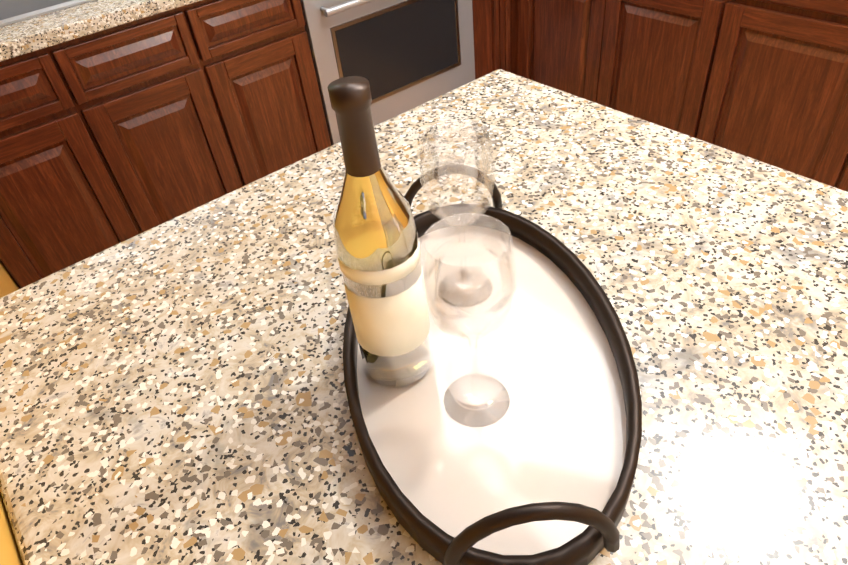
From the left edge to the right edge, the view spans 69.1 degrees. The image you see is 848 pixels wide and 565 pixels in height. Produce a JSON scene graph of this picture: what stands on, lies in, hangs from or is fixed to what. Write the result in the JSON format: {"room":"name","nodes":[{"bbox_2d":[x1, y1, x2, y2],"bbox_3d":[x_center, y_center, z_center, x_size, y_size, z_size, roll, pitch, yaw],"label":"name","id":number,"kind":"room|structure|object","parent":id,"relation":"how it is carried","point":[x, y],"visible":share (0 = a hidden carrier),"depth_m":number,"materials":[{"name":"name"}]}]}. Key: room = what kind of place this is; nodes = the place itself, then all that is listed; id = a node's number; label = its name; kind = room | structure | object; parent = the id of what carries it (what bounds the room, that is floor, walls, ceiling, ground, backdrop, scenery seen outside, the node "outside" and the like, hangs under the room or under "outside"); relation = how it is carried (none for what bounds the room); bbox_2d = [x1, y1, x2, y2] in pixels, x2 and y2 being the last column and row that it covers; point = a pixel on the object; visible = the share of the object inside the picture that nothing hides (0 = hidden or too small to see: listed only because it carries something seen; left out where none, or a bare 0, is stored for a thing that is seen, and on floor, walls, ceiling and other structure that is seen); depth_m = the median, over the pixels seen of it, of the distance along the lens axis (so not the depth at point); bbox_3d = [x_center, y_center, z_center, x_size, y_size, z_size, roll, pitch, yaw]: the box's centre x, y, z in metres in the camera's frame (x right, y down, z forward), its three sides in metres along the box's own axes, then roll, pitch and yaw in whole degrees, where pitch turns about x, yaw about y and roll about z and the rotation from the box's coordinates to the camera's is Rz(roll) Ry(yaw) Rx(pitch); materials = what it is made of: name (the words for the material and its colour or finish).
{"room":"kitchen","nodes":[
{"label":"kitchen","id":0,"kind":"room"},
{"bbox_2d":[0,262,22,564],"bbox_3d":[-0.088,0.185,-0.139,0.120,2.730,5.646,-32,47,-25],"label":"wall","id":1,"kind":"structure","parent":0,"point":[9,553],"depth_m":0.55,"materials":[{"name":"paint"}]},
{"bbox_3d":[1.100,0.576,1.380,2.874,0.080,5.886,-32,47,-25],"label":"floor","id":2,"kind":"structure","parent":0,"visible":0},
{"bbox_2d":[0,0,330,288],"bbox_3d":[-1.059,-0.577,2.267,1.182,0.873,0.713,-32,47,-25],"label":"base cabinet","id":3,"kind":"object","parent":2,"relation":"on","point":[111,137],"visible":0.71,"depth_m":1.95,"materials":[{"name":"brown wood"}]},
{"bbox_2d":[0,0,200,61],"bbox_3d":[-1.103,-0.957,1.922,1.182,0.155,0.728,-32,47,-25],"label":"countertop","id":4,"kind":"structure","parent":3,"relation":"on","point":[23,37],"depth_m":1.71,"materials":[{"name":"stone"}]},
{"bbox_2d":[0,0,93,26],"bbox_3d":[-1.269,-0.925,1.840,0.650,0.548,0.480,-32,47,-25],"label":"sink","id":5,"kind":"object","parent":4,"relation":"in","point":[13,11],"visible":0.06,"depth_m":2.02,"materials":[{"name":"silver metal"}]},
{"bbox_2d":[300,0,474,145],"bbox_3d":[-0.298,-1.149,2.560,0.774,1.195,0.759,-32,47,-25],"label":"range","id":6,"kind":"object","parent":2,"relation":"on","point":[401,56],"visible":0.5,"depth_m":2.42,"materials":[{"name":"silver metal"}]},
{"bbox_2d":[472,0,510,79],"bbox_3d":[0.077,-1.284,2.904,0.218,0.873,0.713,-32,47,-25],"label":"cabinet filler","id":7,"kind":"object","parent":2,"relation":"on","point":[491,26],"visible":0.08,"depth_m":2.72,"materials":[{"name":"brown wood"}]},
{"bbox_2d":[510,0,697,129],"bbox_3d":[0.869,-1.034,2.509,0.457,0.872,1.047,-32,47,-25],"label":"base cabinet","id":8,"kind":"object","parent":2,"relation":"on","point":[625,56],"depth_m":2.41,"materials":[{"name":"brown wood"}]},
{"bbox_2d":[674,0,847,176],"bbox_3d":[1.317,-0.706,2.074,0.457,0.872,0.637,-32,47,-25],"label":"base cabinet","id":9,"kind":"object","parent":2,"relation":"on","point":[765,81],"depth_m":1.99,"materials":[{"name":"brown wood"}]},
{"bbox_2d":[806,68,847,191],"bbox_3d":[1.626,-0.479,1.774,0.457,0.872,0.610,-32,47,-25],"label":"base cabinet","id":10,"kind":"object","parent":2,"relation":"on","point":[830,168],"depth_m":1.93,"materials":[{"name":"brown wood"}]},
{"bbox_3d":[0.155,0.430,0.957,0.956,0.873,1.040,-32,47,-25],"label":"cabinet","id":11,"kind":"object","parent":2,"relation":"on","visible":0},
{"bbox_2d":[0,69,847,564],"bbox_3d":[0.114,0.078,0.668,0.981,0.040,1.075,-32,47,-25],"label":"countertop","id":12,"kind":"structure","parent":11,"relation":"on","point":[172,391],"depth_m":0.66,"materials":[{"name":"stone"}]},
{"bbox_2d":[343,164,641,564],"bbox_3d":[0.056,0.041,0.609,0.361,0.101,0.449,-32,47,-25],"label":"oval tray","id":13,"kind":"object","parent":12,"relation":"on","point":[542,471],"visible":0.73,"depth_m":0.57,"materials":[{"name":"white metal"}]},
{"bbox_2d":[327,76,432,386],"bbox_3d":[-0.040,-0.029,0.538,0.073,0.301,0.073,-32,47,-25],"label":"wine bottle","id":14,"kind":"object","parent":13,"relation":"on","point":[377,243],"visible":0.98,"depth_m":0.51,"materials":[{"name":"glass"}]},
{"bbox_2d":[419,120,495,306],"bbox_3d":[0.039,-0.066,0.648,0.076,0.195,0.075,-32,47,-25],"label":"wine glass","id":15,"kind":"object","parent":13,"relation":"on","point":[491,158],"visible":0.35,"depth_m":0.61,"materials":[{"name":"clear glass"}]},
{"bbox_2d":[422,213,516,426],"bbox_3d":[0.041,0.040,0.528,0.076,0.195,0.075,-32,47,-25],"label":"wine glass","id":16,"kind":"object","parent":13,"relation":"on","point":[504,282],"visible":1,"depth_m":0.49,"materials":[{"name":"clear glass"}]}
]}

